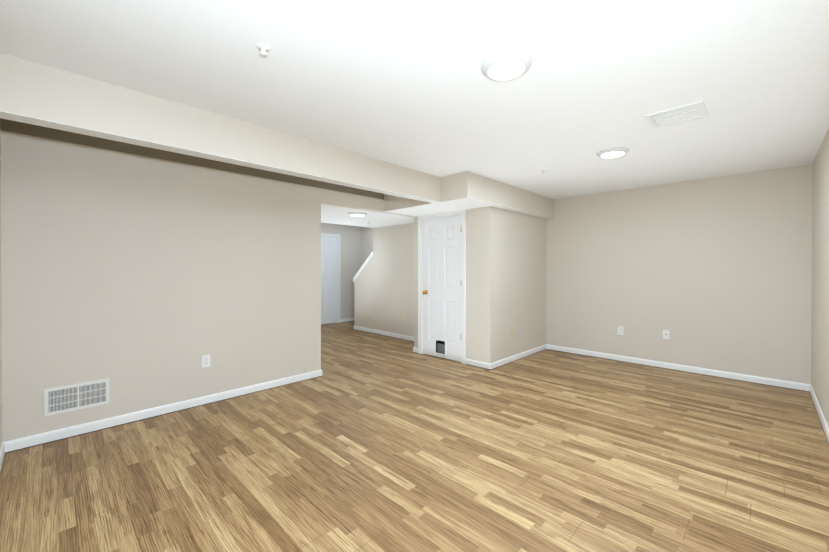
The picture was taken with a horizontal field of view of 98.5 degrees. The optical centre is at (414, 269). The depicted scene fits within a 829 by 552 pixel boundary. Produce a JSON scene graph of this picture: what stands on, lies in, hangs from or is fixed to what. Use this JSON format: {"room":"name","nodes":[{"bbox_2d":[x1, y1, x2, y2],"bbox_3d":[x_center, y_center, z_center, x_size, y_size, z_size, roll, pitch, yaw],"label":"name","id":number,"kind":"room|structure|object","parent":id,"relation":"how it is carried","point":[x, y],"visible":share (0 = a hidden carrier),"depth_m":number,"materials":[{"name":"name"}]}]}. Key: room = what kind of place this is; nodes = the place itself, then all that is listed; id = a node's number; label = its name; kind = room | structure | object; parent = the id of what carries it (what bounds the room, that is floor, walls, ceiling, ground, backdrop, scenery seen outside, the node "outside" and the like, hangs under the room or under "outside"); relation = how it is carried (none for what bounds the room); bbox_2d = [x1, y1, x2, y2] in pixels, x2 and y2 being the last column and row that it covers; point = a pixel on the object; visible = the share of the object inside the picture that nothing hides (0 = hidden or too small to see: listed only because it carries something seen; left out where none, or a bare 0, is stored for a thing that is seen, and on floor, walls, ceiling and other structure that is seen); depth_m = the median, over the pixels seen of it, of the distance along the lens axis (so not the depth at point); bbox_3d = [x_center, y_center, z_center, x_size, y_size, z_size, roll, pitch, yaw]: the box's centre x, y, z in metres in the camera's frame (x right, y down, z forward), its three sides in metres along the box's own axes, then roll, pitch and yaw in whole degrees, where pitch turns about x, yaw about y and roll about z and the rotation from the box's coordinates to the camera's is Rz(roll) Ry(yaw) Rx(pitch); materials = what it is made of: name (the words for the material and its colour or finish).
{"room":"finished basement","nodes":[
{"label":"finished basement","id":0,"kind":"room"},
{"bbox_2d":[0,118,1,448],"bbox_3d":[-1.445,0.098,0.999,4.420,2.397,0.120,0,0,44],"label":"wall","id":1,"kind":"structure","parent":0,"point":[0,308],"depth_m":2.47,"materials":[{"name":"beige paint"}]},
{"bbox_2d":[0,442,4,470],"bbox_3d":[-1.399,1.256,1.051,4.180,0.080,0.013,0,0,44],"label":"baseboard","id":2,"kind":"structure","parent":1,"relation":"attached to","point":[2,451],"depth_m":2.39,"materials":[{"name":"white wood"}]},
{"bbox_2d":[1,118,416,441],"bbox_3d":[-0.898,0.082,4.631,0.120,2.397,5.836,0,0,44],"label":"wall","id":3,"kind":"structure","parent":0,"point":[141,277],"depth_m":3.09,"materials":[{"name":"beige paint"}]},
{"bbox_2d":[44,379,109,416],"bbox_3d":[-2.620,0.988,2.783,0.010,0.202,0.370,0,0,44],"label":"air vent","id":4,"kind":"object","parent":3,"relation":"in","point":[67,398],"visible":1,"depth_m":2.77,"materials":[{"name":"white metal"}]},
{"bbox_2d":[4,370,321,452],"bbox_3d":[-2.003,1.246,3.411,0.014,0.080,2.539,0,0,44],"label":"baseboard","id":5,"kind":"structure","parent":3,"relation":"attached to","point":[31,440],"depth_m":3.07,"materials":[{"name":"white wood"}]},
{"bbox_2d":[202,354,209,367],"bbox_3d":[-1.996,0.872,3.420,0.010,0.115,0.070,0,0,44],"label":"outlet","id":6,"kind":"object","parent":3,"relation":"attached to","point":[205,360],"visible":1,"depth_m":3.42,"materials":[{"name":"white plastic"}]},
{"bbox_2d":[321,223,360,318],"bbox_3d":[-2.521,0.069,7.905,0.120,2.397,3.435,0,0,44],"label":"wall","id":7,"kind":"structure","parent":0,"point":[350,251],"depth_m":8.74,"materials":[{"name":"beige paint"}]},
{"bbox_2d":[321,237,337,323],"bbox_3d":[-2.042,0.242,8.292,0.101,2.023,0.626,0,0,44],"label":"hall door","id":8,"kind":"structure","parent":7,"relation":"in","point":[329,278],"depth_m":8.36,"materials":[{"name":"white paint"}]},
{"bbox_2d":[321,233,340,322],"bbox_3d":[-2.092,0.208,8.329,0.141,2.115,0.770,0,0,44],"label":"door frame","id":9,"kind":"structure","parent":7,"relation":"attached to","point":[338,236],"depth_m":8.52,"materials":[{"name":"white wood"}]},
{"bbox_2d":[341,318,353,321],"bbox_3d":[-1.567,1.224,8.789,0.013,0.080,0.604,0,0,44],"label":"baseboard","id":10,"kind":"structure","parent":7,"relation":"attached to","point":[347,319],"depth_m":8.71,"materials":[{"name":"white wood"}]},
{"bbox_2d":[361,227,372,265],"bbox_3d":[-0.129,0.069,7.883,3.330,2.397,0.120,0,0,44],"label":"wall","id":11,"kind":"structure","parent":0,"point":[366,241],"depth_m":8.83,"materials":[{"name":"beige paint"}]},
{"bbox_2d":[321,204,413,227],"bbox_3d":[-1.065,-0.980,5.733,1.667,0.282,2.375,0,0,44],"label":"ceiling","id":12,"kind":"structure","parent":0,"point":[330,214],"depth_m":5.81,"materials":[{"name":"white paint"}]},
{"bbox_2d":[348,212,366,215],"bbox_3d":[-0.847,-0.821,5.294,0.284,0.031,0.284,0,0,44],"label":"recessed light","id":13,"kind":"object","parent":12,"relation":"in","point":[357,214],"visible":1,"depth_m":5.21,"materials":[{"name":"white glass"}]},
{"bbox_2d":[354,223,413,336],"bbox_3d":[-0.400,0.214,6.827,2.360,2.115,0.110,0,0,44],"label":"wall","id":14,"kind":"structure","parent":0,"point":[384,291],"depth_m":6.84,"materials":[{"name":"beige paint"}]},
{"bbox_2d":[353,252,372,281],"bbox_3d":[-1.032,-0.058,7.444,0.674,0.623,0.154,0,0,44],"label":"trim","id":15,"kind":"structure","parent":14,"relation":"attached to","point":[363,266],"depth_m":7.38,"materials":[{"name":"white wood"}]},
{"bbox_2d":[354,326,413,340],"bbox_3d":[-0.448,1.232,6.791,2.373,0.080,0.013,0,0,44],"label":"baseboard","id":16,"kind":"structure","parent":14,"relation":"attached to","point":[406,337],"depth_m":6.89,"materials":[{"name":"white wood"}]},
{"bbox_2d":[0,321,828,551],"bbox_3d":[-0.595,1.312,4.338,7.870,0.060,6.076,0,0,44],"label":"floor","id":17,"kind":"structure","parent":0,"point":[368,442],"depth_m":2.33,"materials":[{"name":"brown wood"}]},
{"bbox_2d":[0,0,828,198],"bbox_3d":[-0.595,-1.155,4.328,7.870,0.080,6.076,0,0,44],"label":"ceiling","id":18,"kind":"structure","parent":0,"point":[407,84],"depth_m":2.01,"materials":[{"name":"white paint"}]},
{"bbox_2d":[0,53,440,201],"bbox_3d":[-0.965,-0.964,3.076,0.132,0.292,3.528,0,0,44],"label":"beam","id":19,"kind":"structure","parent":18,"relation":"attached to","point":[34,90],"depth_m":2.36,"materials":[{"name":"beige paint"}]},
{"bbox_2d":[0,110,439,202],"bbox_3d":[-0.965,-0.816,3.077,0.128,0.004,3.528,0,0,44],"label":"trim","id":20,"kind":"structure","parent":19,"relation":"attached to","point":[58,126],"depth_m":2.40,"materials":[{"name":"white paint"}]},
{"bbox_2d":[256,42,270,55],"bbox_3d":[-0.746,-1.085,1.765,0.070,0.038,0.070,0,0,44],"label":"sprinkler","id":21,"kind":"object","parent":18,"relation":"attached to","point":[264,48],"visible":1,"depth_m":1.75,"materials":[{"name":"white plastic"}]},
{"bbox_2d":[384,171,553,217],"bbox_3d":[0.891,-0.973,5.343,1.435,0.292,2.308,0,0,44],"label":"soffit box","id":22,"kind":"object","parent":18,"relation":"attached to","point":[467,184],"visible":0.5,"depth_m":4.52,"materials":[{"name":"beige paint"}]},
{"bbox_2d":[481,51,531,80],"bbox_3d":[0.496,-1.089,1.933,0.270,0.031,0.270,0,0,44],"label":"recessed light","id":23,"kind":"object","parent":18,"relation":"in","point":[506,65],"visible":1,"depth_m":1.89,"materials":[{"name":"white glass"}]},
{"bbox_2d":[597,147,628,157],"bbox_3d":[1.867,-1.095,3.362,0.270,0.031,0.270,0,0,44],"label":"recessed light","id":24,"kind":"object","parent":18,"relation":"in","point":[613,152],"visible":1,"depth_m":3.31,"materials":[{"name":"white glass"}]},
{"bbox_2d":[644,100,708,129],"bbox_3d":[1.876,-1.101,2.556,0.330,0.012,0.330,0,0,44],"label":"ceiling vent","id":25,"kind":"object","parent":18,"relation":"in","point":[697,110],"visible":0.9,"depth_m":2.54,"materials":[{"name":"white metal"}]},
{"bbox_2d":[417,206,494,362],"bbox_3d":[0.548,0.227,5.085,1.311,2.105,0.120,0,0,44],"label":"wall","id":26,"kind":"structure","parent":0,"point":[480,284],"depth_m":4.69,"materials":[{"name":"beige paint"}]},
{"bbox_2d":[422,214,460,361],"bbox_3d":[0.382,0.250,5.148,0.736,2.033,0.101,0,0,44],"label":"closet door","id":27,"kind":"structure","parent":26,"relation":"in","point":[441,291],"depth_m":5.15,"materials":[{"name":"white paint"}]},
{"bbox_2d":[418,209,465,363],"bbox_3d":[0.419,0.216,5.197,0.880,2.125,0.141,0,0,44],"label":"door frame","id":28,"kind":"structure","parent":26,"relation":"attached to","point":[463,283],"depth_m":5.00,"materials":[{"name":"white wood"}]},
{"bbox_2d":[466,358,490,368],"bbox_3d":[0.839,1.241,4.712,0.393,0.080,0.013,0,0,44],"label":"baseboard","id":29,"kind":"structure","parent":26,"relation":"attached to","point":[478,363],"depth_m":4.70,"materials":[{"name":"white wood"}]},
{"bbox_2d":[384,197,551,218],"bbox_3d":[0.891,-0.825,5.345,1.433,0.004,2.306,0,0,44],"label":"ceiling","id":30,"kind":"structure","parent":0,"point":[465,203],"depth_m":4.68,"materials":[{"name":"white paint"}]},
{"bbox_2d":[495,207,545,361],"bbox_3d":[1.548,0.226,5.255,0.120,2.105,1.522,0,0,44],"label":"wall","id":31,"kind":"structure","parent":0,"point":[520,273],"depth_m":5.13,"materials":[{"name":"beige paint"}]},
{"bbox_2d":[490,344,545,369],"bbox_3d":[1.549,1.239,5.165,0.014,0.080,1.656,0,0,44],"label":"baseboard","id":32,"kind":"structure","parent":31,"relation":"attached to","point":[515,357],"depth_m":5.07,"materials":[{"name":"white wood"}]},
{"bbox_2d":[546,164,811,383],"bbox_3d":[3.233,0.082,4.754,2.989,2.397,0.120,0,0,44],"label":"wall","id":33,"kind":"structure","parent":0,"point":[714,273],"depth_m":4.44,"materials":[{"name":"beige paint"}]},
{"bbox_2d":[618,326,623,334],"bbox_3d":[2.889,0.849,5.003,0.070,0.115,0.010,0,0,44],"label":"outlet","id":34,"kind":"object","parent":33,"relation":"attached to","point":[620,330],"visible":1,"depth_m":5.00,"materials":[{"name":"white plastic"}]},
{"bbox_2d":[663,330,668,338],"bbox_3d":[3.263,0.838,4.630,0.070,0.115,0.018,0,0,44],"label":"outlet plate","id":35,"kind":"object","parent":33,"relation":"attached to","point":[665,334],"visible":1,"depth_m":4.63,"materials":[{"name":"white plastic"}]},
{"bbox_2d":[546,344,810,391],"bbox_3d":[3.143,1.240,4.753,2.869,0.080,0.014,0,0,44],"label":"baseboard","id":36,"kind":"structure","parent":33,"relation":"attached to","point":[764,380],"depth_m":4.44,"materials":[{"name":"white wood"}]},
{"bbox_2d":[811,129,828,426],"bbox_3d":[2.174,0.095,1.622,0.120,2.397,5.836,0,0,44],"label":"wall","id":37,"kind":"structure","parent":0,"point":[820,292],"depth_m":3.14,"materials":[{"name":"beige paint"}]},
{"bbox_2d":[809,385,828,442],"bbox_3d":[2.127,1.253,1.674,0.013,0.080,5.836,0,0,44],"label":"baseboard","id":38,"kind":"structure","parent":37,"relation":"attached to","point":[820,414],"depth_m":3.08,"materials":[{"name":"white wood"}]}
]}

